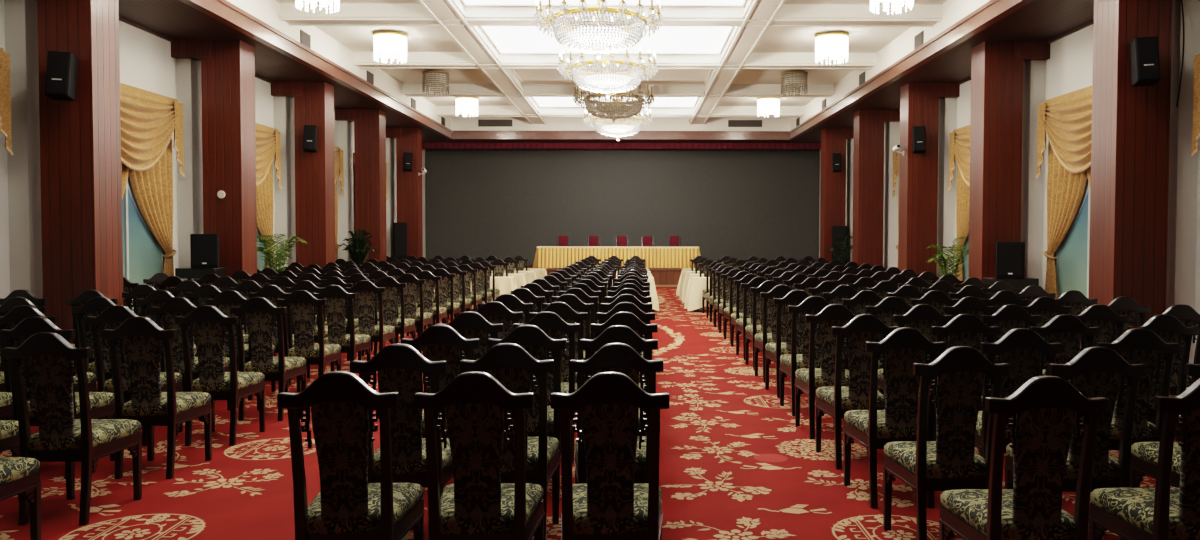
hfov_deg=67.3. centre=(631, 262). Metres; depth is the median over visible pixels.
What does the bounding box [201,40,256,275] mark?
wood column
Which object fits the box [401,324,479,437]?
banquet chair
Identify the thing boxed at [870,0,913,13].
drum light
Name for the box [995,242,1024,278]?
floor speaker
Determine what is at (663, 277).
stage platform
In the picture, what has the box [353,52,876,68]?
trim
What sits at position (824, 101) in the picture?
wall vent
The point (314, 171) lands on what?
wood column
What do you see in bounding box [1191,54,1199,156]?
curtain
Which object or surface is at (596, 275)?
banquet chair
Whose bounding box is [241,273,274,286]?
banquet chair
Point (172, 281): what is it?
banquet chair
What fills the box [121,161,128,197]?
drape
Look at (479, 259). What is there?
banquet chair
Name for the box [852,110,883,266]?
wood column
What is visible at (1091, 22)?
trim
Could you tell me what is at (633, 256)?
banquet chair
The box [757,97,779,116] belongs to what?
drum light
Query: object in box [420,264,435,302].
banquet chair
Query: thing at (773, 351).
banquet chair
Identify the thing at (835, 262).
banquet chair
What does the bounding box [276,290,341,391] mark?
banquet chair
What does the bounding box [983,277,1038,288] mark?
table
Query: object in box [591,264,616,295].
banquet chair
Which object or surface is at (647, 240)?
chair
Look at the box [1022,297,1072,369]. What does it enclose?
banquet chair
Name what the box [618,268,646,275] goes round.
banquet chair
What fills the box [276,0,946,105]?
ceiling
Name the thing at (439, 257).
banquet chair
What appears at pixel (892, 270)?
banquet chair
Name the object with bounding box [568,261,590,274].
banquet chair
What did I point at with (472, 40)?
trim
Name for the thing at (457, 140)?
trim
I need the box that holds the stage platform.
[524,265,694,286]
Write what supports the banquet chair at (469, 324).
on the floor
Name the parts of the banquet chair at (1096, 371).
leg, seat frame, seat, backrest, rail, leg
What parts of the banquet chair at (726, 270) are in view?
leg, seat, leg, rail, backrest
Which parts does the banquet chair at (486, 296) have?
backrest, rail, seat, leg, seat frame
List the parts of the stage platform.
panel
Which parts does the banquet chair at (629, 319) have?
rail, leg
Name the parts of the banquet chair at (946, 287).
rail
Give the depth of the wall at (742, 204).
34.94 m
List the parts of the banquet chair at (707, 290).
leg, leg, rail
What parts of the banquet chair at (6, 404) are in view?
seat frame, seat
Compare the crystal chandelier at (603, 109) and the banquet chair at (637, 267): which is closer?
the banquet chair at (637, 267)
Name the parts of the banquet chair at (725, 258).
rail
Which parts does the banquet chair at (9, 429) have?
seat, seat frame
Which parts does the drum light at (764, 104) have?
lamp shade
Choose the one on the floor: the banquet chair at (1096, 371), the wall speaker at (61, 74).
the banquet chair at (1096, 371)
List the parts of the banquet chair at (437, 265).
rail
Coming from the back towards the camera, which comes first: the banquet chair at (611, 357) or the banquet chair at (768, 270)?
the banquet chair at (768, 270)
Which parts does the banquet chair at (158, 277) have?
rail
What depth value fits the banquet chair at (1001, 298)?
9.89 m
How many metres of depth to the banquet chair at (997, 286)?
11.92 m
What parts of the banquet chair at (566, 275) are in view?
rail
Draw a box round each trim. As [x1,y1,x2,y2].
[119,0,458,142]
[119,16,336,109]
[171,39,210,60]
[179,0,452,138]
[226,0,450,128]
[271,81,301,97]
[335,109,359,121]
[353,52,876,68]
[386,128,400,137]
[402,83,833,96]
[417,0,546,123]
[436,106,803,116]
[451,117,790,130]
[452,131,789,139]
[453,139,788,142]
[689,0,785,124]
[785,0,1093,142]
[790,0,1033,139]
[791,0,989,129]
[841,128,853,138]
[878,110,899,121]
[899,19,1093,109]
[931,83,959,98]
[1014,41,1049,61]
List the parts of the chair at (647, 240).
backrest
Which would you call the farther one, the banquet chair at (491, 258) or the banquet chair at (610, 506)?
the banquet chair at (491, 258)
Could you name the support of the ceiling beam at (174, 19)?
attached to the wall at (147, 63)
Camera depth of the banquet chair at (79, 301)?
9.75 m
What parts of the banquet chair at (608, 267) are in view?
rail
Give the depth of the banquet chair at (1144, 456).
5.37 m
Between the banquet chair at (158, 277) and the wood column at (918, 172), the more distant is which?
the wood column at (918, 172)
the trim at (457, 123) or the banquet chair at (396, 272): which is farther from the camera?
the trim at (457, 123)
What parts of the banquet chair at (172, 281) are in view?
rail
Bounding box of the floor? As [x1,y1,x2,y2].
[0,287,1191,539]
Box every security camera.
[418,168,426,175]
[892,144,904,155]
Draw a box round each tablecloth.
[434,277,516,308]
[491,271,537,282]
[492,273,527,287]
[514,268,546,277]
[612,277,658,310]
[676,269,694,295]
[679,271,698,300]
[682,274,703,304]
[684,277,709,310]
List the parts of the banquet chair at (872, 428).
leg, leg, seat frame, seat, backrest, rail, leg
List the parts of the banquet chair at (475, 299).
backrest, rail, seat, leg, seat frame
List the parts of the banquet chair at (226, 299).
rail, backrest, seat, leg, seat frame, leg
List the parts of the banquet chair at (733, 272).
leg, seat, leg, rail, backrest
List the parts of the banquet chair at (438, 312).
leg, backrest, rail, seat, leg, seat frame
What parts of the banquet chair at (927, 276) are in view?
rail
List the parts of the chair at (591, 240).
backrest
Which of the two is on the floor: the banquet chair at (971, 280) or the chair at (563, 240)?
the banquet chair at (971, 280)
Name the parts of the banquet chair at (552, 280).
rail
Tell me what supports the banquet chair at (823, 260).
on the floor
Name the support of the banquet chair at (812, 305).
on the floor
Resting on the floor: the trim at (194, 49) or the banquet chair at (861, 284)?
the banquet chair at (861, 284)
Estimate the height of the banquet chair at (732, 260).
1.208 m
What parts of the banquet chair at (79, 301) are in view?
leg, backrest, rail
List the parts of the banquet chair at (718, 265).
leg, leg, rail, backrest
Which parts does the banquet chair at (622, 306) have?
rail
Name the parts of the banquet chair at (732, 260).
rail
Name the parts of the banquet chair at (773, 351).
leg, seat frame, leg, seat, rail, backrest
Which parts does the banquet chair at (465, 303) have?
backrest, rail, seat, leg, seat frame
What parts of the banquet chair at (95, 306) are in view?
leg, seat, backrest, rail, seat frame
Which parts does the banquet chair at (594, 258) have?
rail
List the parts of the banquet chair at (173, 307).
leg, rail, backrest, seat, seat frame, leg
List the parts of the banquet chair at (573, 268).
rail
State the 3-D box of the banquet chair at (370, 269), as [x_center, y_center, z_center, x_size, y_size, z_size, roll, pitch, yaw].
[-4.909,0.649,17.348,0.524,1.208,0.636,0,2,1]
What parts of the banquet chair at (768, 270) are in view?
rail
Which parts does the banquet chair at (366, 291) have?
leg, rail, backrest, seat, leg, seat frame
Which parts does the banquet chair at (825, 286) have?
rail, backrest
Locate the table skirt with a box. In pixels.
[532,246,700,267]
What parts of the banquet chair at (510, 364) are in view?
rail, backrest, seat, seat frame, leg, leg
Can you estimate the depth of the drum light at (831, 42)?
18.56 m
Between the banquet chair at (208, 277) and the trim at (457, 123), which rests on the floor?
the banquet chair at (208, 277)
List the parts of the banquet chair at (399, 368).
leg, rail, backrest, seat, seat frame, leg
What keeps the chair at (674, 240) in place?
on the stage platform
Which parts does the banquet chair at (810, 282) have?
rail, backrest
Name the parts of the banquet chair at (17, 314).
leg, backrest, rail, seat, seat frame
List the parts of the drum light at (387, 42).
lamp shade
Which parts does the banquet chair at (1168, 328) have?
seat frame, seat, rail, backrest, leg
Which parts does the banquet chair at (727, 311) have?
leg, seat frame, leg, seat, rail, backrest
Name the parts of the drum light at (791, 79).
lamp shade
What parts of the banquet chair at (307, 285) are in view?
rail, backrest, seat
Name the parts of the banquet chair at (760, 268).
rail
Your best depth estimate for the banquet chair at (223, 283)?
12.79 m
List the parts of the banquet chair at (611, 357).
leg, seat frame, seat, rail, backrest, leg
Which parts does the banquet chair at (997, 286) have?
rail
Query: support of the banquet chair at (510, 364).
on the floor
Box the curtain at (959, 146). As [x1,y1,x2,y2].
[948,125,970,279]
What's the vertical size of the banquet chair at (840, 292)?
1.208 m
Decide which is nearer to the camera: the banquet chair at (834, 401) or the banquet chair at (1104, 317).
the banquet chair at (834, 401)
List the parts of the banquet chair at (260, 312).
leg, rail, backrest, seat, leg, seat frame, leg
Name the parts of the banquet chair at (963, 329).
leg, seat, backrest, rail, leg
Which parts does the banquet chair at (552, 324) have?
rail, backrest, seat, leg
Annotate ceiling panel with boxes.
[461,0,746,5]
[480,26,732,53]
[511,69,712,85]
[532,97,698,106]
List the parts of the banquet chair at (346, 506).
leg, rail, backrest, seat, seat frame, leg, leg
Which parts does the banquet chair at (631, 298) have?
rail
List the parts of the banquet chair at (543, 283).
rail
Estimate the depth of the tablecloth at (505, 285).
20.96 m
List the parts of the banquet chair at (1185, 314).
seat frame, rail, seat, backrest, leg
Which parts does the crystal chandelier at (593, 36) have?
arm, arm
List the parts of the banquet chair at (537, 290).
rail, backrest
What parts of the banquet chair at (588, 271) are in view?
rail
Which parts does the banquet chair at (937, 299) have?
rail, backrest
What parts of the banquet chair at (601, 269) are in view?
rail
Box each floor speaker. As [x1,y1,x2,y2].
[190,234,219,267]
[393,222,406,260]
[832,226,848,263]
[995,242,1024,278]
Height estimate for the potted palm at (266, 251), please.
1.811 m
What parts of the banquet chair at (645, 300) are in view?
rail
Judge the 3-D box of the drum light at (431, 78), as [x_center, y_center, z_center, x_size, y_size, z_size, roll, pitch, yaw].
[-5.042,-4.648,23.133,0.687,0.579,0.687,1,2,25]
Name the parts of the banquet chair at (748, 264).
rail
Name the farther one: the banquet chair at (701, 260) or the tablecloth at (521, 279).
the banquet chair at (701, 260)
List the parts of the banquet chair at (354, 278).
backrest, rail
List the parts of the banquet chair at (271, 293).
rail, backrest, seat, leg, leg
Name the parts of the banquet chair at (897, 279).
rail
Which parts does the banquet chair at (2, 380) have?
seat frame, seat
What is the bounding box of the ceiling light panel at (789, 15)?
[279,3,941,26]
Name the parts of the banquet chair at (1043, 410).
leg, seat frame, leg, seat, backrest, rail, leg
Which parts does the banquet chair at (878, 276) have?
rail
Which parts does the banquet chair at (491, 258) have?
rail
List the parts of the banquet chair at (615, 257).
rail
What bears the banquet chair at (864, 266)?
on the floor
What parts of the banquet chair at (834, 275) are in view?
rail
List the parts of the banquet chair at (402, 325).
leg, backrest, rail, seat, leg, seat frame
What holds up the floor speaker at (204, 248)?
on the speaker riser
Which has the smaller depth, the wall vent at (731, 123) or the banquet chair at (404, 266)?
the banquet chair at (404, 266)
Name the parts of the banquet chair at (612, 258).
rail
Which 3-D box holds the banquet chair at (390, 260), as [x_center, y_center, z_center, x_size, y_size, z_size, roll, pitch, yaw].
[-6.268,0.438,23.838,0.524,1.208,0.636,0,2,1]
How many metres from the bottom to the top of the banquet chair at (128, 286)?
1.208 m
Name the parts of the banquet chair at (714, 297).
leg, leg, rail, backrest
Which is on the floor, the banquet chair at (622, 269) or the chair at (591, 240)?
the banquet chair at (622, 269)
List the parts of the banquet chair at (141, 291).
leg, rail, backrest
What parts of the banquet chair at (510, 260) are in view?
backrest, rail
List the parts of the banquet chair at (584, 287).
rail, leg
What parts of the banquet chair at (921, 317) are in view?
seat frame, seat, backrest, rail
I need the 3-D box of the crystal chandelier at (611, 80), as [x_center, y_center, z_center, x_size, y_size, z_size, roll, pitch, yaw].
[-0.511,-4.146,19.029,2.111,1.300,2.108,2,2,39]
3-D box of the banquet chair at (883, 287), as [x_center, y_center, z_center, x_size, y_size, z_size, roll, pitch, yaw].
[3.368,0.828,12.261,0.524,1.208,0.636,0,2,-1]
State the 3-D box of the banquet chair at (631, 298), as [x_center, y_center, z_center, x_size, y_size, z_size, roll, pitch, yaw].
[-0.054,0.911,9.494,0.524,1.208,0.636,0,2,0]
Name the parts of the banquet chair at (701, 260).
rail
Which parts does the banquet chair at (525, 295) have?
backrest, rail, leg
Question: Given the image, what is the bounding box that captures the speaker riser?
[175,267,225,279]
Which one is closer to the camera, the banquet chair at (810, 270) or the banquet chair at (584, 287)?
the banquet chair at (584, 287)
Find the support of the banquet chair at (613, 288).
on the floor
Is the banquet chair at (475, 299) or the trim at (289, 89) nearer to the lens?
the banquet chair at (475, 299)
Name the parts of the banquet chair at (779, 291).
leg, seat frame, leg, seat, rail, backrest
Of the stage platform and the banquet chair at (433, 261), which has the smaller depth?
the banquet chair at (433, 261)
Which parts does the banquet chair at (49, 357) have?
leg, rail, backrest, leg, leg, seat, seat frame, leg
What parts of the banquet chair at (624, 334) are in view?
leg, rail, seat, leg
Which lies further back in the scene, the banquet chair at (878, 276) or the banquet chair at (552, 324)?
the banquet chair at (878, 276)
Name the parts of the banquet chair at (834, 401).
leg, leg, seat frame, seat, backrest, rail, leg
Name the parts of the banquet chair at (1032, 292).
backrest, rail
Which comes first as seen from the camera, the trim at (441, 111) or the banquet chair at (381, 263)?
the banquet chair at (381, 263)
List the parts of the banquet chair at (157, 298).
leg, rail, backrest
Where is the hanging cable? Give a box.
[1176,0,1183,106]
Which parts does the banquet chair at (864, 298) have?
leg, rail, backrest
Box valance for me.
[422,142,820,148]
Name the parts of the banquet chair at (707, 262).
rail, backrest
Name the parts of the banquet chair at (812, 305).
leg, seat frame, leg, seat, rail, backrest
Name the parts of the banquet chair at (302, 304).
leg, leg, rail, backrest, seat, leg, seat frame, leg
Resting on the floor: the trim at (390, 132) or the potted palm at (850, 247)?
the potted palm at (850, 247)
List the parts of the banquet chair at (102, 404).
leg, backrest, rail, leg, seat, seat frame, leg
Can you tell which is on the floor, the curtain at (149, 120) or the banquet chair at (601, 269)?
the banquet chair at (601, 269)
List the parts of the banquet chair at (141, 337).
leg, rail, backrest, leg, seat, seat frame, leg, leg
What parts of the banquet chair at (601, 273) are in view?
rail, leg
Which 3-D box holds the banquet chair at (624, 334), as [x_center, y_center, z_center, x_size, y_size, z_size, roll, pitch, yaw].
[-0.082,1.012,6.350,0.524,1.208,0.636,0,2,2]
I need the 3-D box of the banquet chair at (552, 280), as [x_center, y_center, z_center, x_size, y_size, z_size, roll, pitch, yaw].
[-1.223,0.777,13.595,0.524,1.208,0.636,0,2,-1]
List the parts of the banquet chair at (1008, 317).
leg, backrest, rail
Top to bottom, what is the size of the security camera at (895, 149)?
0.245 m
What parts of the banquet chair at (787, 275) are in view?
rail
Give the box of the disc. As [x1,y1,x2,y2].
[217,191,224,198]
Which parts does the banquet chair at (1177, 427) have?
seat frame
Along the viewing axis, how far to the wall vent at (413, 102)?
26.26 m
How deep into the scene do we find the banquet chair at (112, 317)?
7.69 m
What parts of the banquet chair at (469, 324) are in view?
rail, backrest, leg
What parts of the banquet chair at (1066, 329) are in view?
backrest, rail, leg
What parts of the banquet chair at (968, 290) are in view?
rail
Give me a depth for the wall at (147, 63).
15.21 m
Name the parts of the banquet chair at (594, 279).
rail, leg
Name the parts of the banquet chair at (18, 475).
seat, seat frame, leg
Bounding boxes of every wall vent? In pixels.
[300,30,310,48]
[367,71,373,84]
[411,98,415,108]
[441,117,444,125]
[478,120,511,126]
[728,120,761,126]
[796,117,799,126]
[822,99,825,109]
[859,71,864,85]
[914,31,923,49]
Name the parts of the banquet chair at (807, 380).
leg, seat frame, leg, seat, rail, backrest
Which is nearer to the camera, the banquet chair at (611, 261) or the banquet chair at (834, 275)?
the banquet chair at (834, 275)
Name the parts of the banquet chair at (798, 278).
rail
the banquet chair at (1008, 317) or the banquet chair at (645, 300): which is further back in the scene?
the banquet chair at (645, 300)
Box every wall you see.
[0,0,425,298]
[425,148,819,264]
[819,0,1199,363]
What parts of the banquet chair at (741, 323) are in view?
leg, seat frame, leg, seat, rail, backrest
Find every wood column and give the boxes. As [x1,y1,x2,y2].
[37,0,123,343]
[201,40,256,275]
[294,82,334,266]
[354,109,386,262]
[396,128,422,257]
[820,128,845,261]
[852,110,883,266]
[898,83,938,275]
[968,41,1023,281]
[1089,0,1172,326]
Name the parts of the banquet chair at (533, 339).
rail, backrest, seat, seat frame, leg, leg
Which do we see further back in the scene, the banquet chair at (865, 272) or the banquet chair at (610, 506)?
the banquet chair at (865, 272)
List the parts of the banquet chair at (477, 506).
leg, rail, backrest, seat, seat frame, leg, leg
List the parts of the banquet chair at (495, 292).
backrest, rail, leg, seat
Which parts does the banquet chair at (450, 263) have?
rail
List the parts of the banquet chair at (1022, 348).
leg, seat frame, seat, backrest, rail, leg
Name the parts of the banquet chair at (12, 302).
leg, rail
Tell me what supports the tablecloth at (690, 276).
on the table
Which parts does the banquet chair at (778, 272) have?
rail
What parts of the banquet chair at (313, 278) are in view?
rail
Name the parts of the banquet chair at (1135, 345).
seat frame, seat, backrest, rail, leg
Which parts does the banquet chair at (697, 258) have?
rail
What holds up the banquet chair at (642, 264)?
on the floor
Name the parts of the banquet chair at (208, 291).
rail, backrest, seat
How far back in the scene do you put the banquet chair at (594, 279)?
13.28 m
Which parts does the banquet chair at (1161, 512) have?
leg, seat frame, seat, leg, rail, backrest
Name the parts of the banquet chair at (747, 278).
leg, seat frame, seat, leg, rail, backrest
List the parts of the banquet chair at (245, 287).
rail, backrest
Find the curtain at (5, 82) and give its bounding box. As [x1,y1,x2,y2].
[0,47,12,154]
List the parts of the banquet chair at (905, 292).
rail, backrest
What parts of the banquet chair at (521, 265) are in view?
backrest, rail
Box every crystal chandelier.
[533,0,662,58]
[557,45,657,97]
[573,83,654,122]
[583,99,652,139]
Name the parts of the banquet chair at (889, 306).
rail, backrest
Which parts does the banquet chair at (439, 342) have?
seat, seat frame, rail, backrest, leg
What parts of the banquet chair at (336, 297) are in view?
leg, leg, rail, backrest, seat, leg, seat frame, leg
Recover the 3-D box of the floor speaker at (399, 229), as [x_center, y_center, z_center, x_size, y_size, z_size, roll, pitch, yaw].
[-7.297,-0.187,28.301,0.400,2.166,0.418,-1,2,-20]
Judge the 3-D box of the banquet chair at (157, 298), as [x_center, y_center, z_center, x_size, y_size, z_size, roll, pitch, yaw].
[-5.098,0.884,10.047,0.524,1.208,0.636,0,2,1]
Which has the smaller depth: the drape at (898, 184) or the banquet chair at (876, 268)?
the banquet chair at (876, 268)
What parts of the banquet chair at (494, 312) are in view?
backrest, rail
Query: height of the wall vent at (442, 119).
0.270 m
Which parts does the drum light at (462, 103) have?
lamp shade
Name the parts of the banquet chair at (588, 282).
rail, leg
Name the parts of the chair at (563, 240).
backrest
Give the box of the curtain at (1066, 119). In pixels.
[1036,86,1091,298]
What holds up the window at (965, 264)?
in the wall at (1069, 68)
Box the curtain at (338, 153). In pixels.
[334,146,343,260]
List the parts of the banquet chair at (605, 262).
rail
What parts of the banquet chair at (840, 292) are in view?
rail, backrest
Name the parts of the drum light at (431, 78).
lamp shade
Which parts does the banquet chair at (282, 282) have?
rail, backrest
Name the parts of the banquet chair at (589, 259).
rail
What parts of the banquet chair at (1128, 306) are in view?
backrest, rail, leg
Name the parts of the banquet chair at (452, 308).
backrest, rail, seat, leg, seat frame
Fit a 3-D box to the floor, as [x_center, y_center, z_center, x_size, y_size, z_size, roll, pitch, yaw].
[-0.383,1.406,15.903,15.720,0.204,40.100,0,2,0]
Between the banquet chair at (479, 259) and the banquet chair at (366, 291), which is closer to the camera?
the banquet chair at (366, 291)
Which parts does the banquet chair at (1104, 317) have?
backrest, rail, leg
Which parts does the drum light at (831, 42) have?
lamp shade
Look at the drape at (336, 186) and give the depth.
24.11 m
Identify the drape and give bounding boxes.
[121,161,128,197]
[335,180,337,260]
[897,184,898,267]
[956,165,969,279]
[1045,142,1086,298]
[1087,166,1090,190]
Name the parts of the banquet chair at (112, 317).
leg, backrest, rail, seat, leg, seat frame, leg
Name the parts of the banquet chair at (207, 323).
leg, rail, backrest, leg, seat, leg, seat frame, leg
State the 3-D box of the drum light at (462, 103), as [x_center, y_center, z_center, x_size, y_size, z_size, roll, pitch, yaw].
[-5.042,-4.788,27.480,0.687,0.579,0.687,-1,2,-25]
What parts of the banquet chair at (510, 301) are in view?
rail, backrest, leg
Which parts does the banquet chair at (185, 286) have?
rail, backrest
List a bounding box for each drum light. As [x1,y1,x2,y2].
[295,0,339,13]
[373,32,406,63]
[422,70,448,94]
[455,97,477,116]
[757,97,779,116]
[781,71,807,95]
[815,32,848,64]
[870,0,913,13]
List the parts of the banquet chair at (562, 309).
rail, backrest, seat, leg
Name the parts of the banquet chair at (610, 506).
leg, rail, backrest, seat frame, seat, leg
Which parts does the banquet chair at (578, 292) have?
rail, backrest, leg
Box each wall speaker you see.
[45,51,77,100]
[303,125,317,151]
[404,152,412,170]
[833,153,840,171]
[912,126,925,152]
[1129,36,1159,86]
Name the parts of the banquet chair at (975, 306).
backrest, rail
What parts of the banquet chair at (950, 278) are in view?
rail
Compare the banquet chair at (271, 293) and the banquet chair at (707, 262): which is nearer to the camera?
the banquet chair at (271, 293)
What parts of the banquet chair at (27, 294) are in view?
rail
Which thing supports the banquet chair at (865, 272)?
on the floor
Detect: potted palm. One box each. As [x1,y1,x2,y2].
[257,234,307,271]
[339,230,376,264]
[827,236,852,263]
[925,237,968,279]
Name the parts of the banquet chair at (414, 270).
rail, backrest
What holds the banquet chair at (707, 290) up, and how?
on the floor
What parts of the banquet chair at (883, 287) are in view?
rail, backrest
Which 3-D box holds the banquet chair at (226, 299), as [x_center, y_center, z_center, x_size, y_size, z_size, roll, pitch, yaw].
[-4.350,0.886,10.043,0.524,1.208,0.636,0,2,0]
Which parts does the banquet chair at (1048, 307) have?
backrest, rail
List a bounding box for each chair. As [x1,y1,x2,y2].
[0,289,74,346]
[0,297,76,419]
[0,305,96,419]
[0,316,114,478]
[0,372,4,391]
[0,392,12,456]
[0,420,19,501]
[0,457,40,539]
[2,332,141,524]
[66,290,116,362]
[72,297,128,402]
[86,305,182,445]
[102,316,211,478]
[122,284,155,320]
[123,276,138,314]
[136,290,197,356]
[143,273,168,289]
[150,297,229,420]
[155,276,182,293]
[168,280,199,305]
[175,305,265,445]
[186,284,247,343]
[194,273,219,285]
[205,290,275,400]
[207,276,239,291]
[229,270,250,282]
[229,280,261,370]
[230,297,306,420]
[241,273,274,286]
[248,285,309,384]
[254,268,278,278]
[264,276,314,343]
[271,270,300,279]
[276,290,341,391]
[277,371,424,539]
[278,266,303,274]
[284,262,305,268]
[285,280,327,341]
[292,273,326,325]
[296,268,325,276]
[300,264,324,270]
[312,285,370,376]
[315,276,364,360]
[318,270,349,279]
[319,266,345,273]
[320,262,343,268]
[335,259,345,264]
[338,261,361,266]
[340,264,364,270]
[341,268,368,275]
[342,273,384,350]
[344,280,394,360]
[351,344,453,496]
[358,262,380,268]
[361,266,386,275]
[362,259,378,264]
[365,270,400,341]
[373,276,415,355]
[374,261,394,267]
[380,264,402,272]
[386,257,397,264]
[387,268,417,335]
[393,259,410,266]
[395,273,432,343]
[396,262,409,270]
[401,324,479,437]
[403,266,433,328]
[406,255,417,262]
[409,261,422,267]
[412,257,429,264]
[414,371,544,539]
[415,271,446,337]
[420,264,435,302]
[425,259,444,265]
[429,255,445,260]
[432,268,460,324]
[433,262,449,318]
[436,311,502,372]
[441,257,460,262]
[442,266,471,323]
[444,261,466,311]
[454,264,481,317]
[456,255,474,261]
[456,259,473,265]
[460,343,560,539]
[467,263,491,310]
[472,257,489,262]
[476,261,499,310]
[476,301,522,348]
[482,294,532,331]
[485,256,496,270]
[488,325,572,500]
[490,259,508,276]
[504,257,519,273]
[510,288,544,323]
[511,283,552,312]
[513,311,579,462]
[514,256,528,270]
[521,279,558,302]
[529,302,587,382]
[538,272,570,295]
[542,275,567,302]
[542,294,595,375]
[546,270,575,290]
[551,372,668,539]
[552,288,597,351]
[557,236,569,245]
[559,283,600,338]
[561,264,586,274]
[561,267,580,285]
[566,266,583,280]
[567,279,604,326]
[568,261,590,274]
[570,343,662,483]
[572,275,606,322]
[573,259,594,268]
[576,272,608,311]
[580,325,657,435]
[582,270,612,303]
[585,257,597,270]
[585,268,613,303]
[587,236,599,245]
[587,266,613,285]
[589,256,600,268]
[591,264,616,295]
[591,312,656,387]
[594,261,617,277]
[597,302,654,382]
[599,259,620,275]
[601,294,651,357]
[602,257,621,272]
[605,256,622,270]
[605,288,651,337]
[608,283,649,296]
[611,279,649,290]
[614,272,646,281]
[614,275,649,285]
[615,236,628,245]
[617,270,647,278]
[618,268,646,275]
[620,266,646,272]
[621,264,646,270]
[622,261,644,268]
[624,259,644,265]
[625,257,644,262]
[626,256,644,260]
[641,236,653,245]
[668,236,680,245]
[690,256,702,270]
[694,258,706,273]
[698,259,713,308]
[702,262,719,314]
[706,263,723,317]
[709,265,728,324]
[714,267,734,329]
[717,256,729,264]
[719,269,740,335]
[723,258,737,268]
[723,271,749,342]
[730,259,746,268]
[731,274,761,350]
[736,277,766,359]
[738,262,753,273]
[744,256,757,261]
[744,263,760,273]
[745,280,778,369]
[749,265,767,276]
[753,258,767,263]
[754,285,791,382]
[757,267,775,279]
[761,259,778,266]
[765,269,785,283]
[765,290,809,397]
[772,262,789,268]
[773,271,795,288]
[774,256,786,262]
[779,296,829,415]
[781,258,798,263]
[781,263,798,270]
[783,274,807,289]
[789,265,807,273]
[794,277,821,295]
[794,304,856,439]
[797,260,812,265]
[797,267,817,276]
[799,256,815,262]
[807,262,823,267]
[808,269,829,278]
[808,281,837,303]
[811,258,830,263]
[815,314,899,468]
[816,263,834,269]
[819,271,842,285]
[822,285,857,311]
[824,260,845,265]
[828,265,845,271]
[832,274,857,284]
[840,267,859,274]
[842,290,883,394]
[843,327,945,508]
[845,262,859,267]
[847,277,876,291]
[853,269,874,278]
[857,263,872,270]
[865,296,913,369]
[866,281,898,298]
[870,265,885,272]
[870,271,891,283]
[877,304,953,393]
[882,274,909,286]
[883,346,1010,539]
[885,267,900,276]
[886,285,925,326]
[893,269,919,278]
[898,277,932,291]
[910,290,958,341]
[911,271,940,283]
[917,314,1000,440]
[922,281,961,314]
[931,274,964,298]
[939,376,1109,539]
[943,296,996,335]
[949,285,992,341]
[954,277,991,288]
[975,328,1062,458]
[981,281,1021,298]
[981,290,1029,363]
[981,304,1041,394]
[1004,314,1100,452]
[1005,346,1147,539]
[1015,285,1055,325]
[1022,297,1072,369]
[1042,304,1129,375]
[1055,290,1096,353]
[1089,379,1199,539]
[1097,328,1180,449]
[1107,297,1150,342]
[1114,314,1197,453]
[1130,363,1199,487]
[1148,304,1199,424]
[1174,415,1180,439]
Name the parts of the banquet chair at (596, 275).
rail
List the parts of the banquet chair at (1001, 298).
backrest, rail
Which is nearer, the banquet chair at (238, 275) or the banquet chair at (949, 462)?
the banquet chair at (949, 462)
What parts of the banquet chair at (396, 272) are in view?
rail, backrest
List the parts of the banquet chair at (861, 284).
backrest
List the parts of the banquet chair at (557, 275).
rail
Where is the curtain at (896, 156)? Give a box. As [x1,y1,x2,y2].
[892,149,899,267]
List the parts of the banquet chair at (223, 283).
rail, backrest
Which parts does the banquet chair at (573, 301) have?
rail, backrest, leg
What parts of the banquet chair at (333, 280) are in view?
rail, seat, leg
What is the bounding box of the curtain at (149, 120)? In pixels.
[120,83,184,276]
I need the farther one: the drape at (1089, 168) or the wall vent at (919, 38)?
the wall vent at (919, 38)
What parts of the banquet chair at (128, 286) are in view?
backrest, rail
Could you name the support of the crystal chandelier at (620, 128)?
hanging from the ceiling
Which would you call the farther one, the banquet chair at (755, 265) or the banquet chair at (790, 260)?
the banquet chair at (790, 260)
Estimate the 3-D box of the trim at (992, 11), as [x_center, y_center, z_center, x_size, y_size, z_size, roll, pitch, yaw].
[5.662,-3.937,13.880,0.170,0.295,36.000,0,2,0]
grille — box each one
[46,52,68,93]
[833,227,846,257]
[1137,37,1159,79]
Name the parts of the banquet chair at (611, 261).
rail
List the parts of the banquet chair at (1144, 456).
leg, seat frame, seat, rail, leg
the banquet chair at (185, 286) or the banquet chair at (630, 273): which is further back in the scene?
the banquet chair at (630, 273)
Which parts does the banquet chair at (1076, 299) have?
backrest, rail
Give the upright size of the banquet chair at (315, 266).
1.208 m
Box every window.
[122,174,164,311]
[256,162,273,267]
[257,232,266,270]
[962,239,968,279]
[1055,177,1089,308]
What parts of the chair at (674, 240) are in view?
backrest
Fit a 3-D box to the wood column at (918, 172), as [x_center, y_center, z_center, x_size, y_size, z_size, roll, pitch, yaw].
[6.503,-1.428,20.454,0.720,5.199,0.660,0,2,0]
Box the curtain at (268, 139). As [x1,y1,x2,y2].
[255,123,281,267]
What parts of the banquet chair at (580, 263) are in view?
rail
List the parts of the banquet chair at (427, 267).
rail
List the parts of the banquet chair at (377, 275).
backrest, rail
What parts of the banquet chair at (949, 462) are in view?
leg, leg, seat frame, seat, backrest, rail, leg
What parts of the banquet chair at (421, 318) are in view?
leg, backrest, rail, seat, leg, seat frame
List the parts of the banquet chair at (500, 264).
rail, backrest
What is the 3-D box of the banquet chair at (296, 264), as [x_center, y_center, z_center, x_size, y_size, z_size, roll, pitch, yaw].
[-7.140,0.579,19.402,0.524,1.208,0.636,0,2,-1]
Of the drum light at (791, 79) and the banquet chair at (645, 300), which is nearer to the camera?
the banquet chair at (645, 300)
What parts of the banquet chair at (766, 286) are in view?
leg, seat frame, leg, seat, rail, backrest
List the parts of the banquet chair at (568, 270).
rail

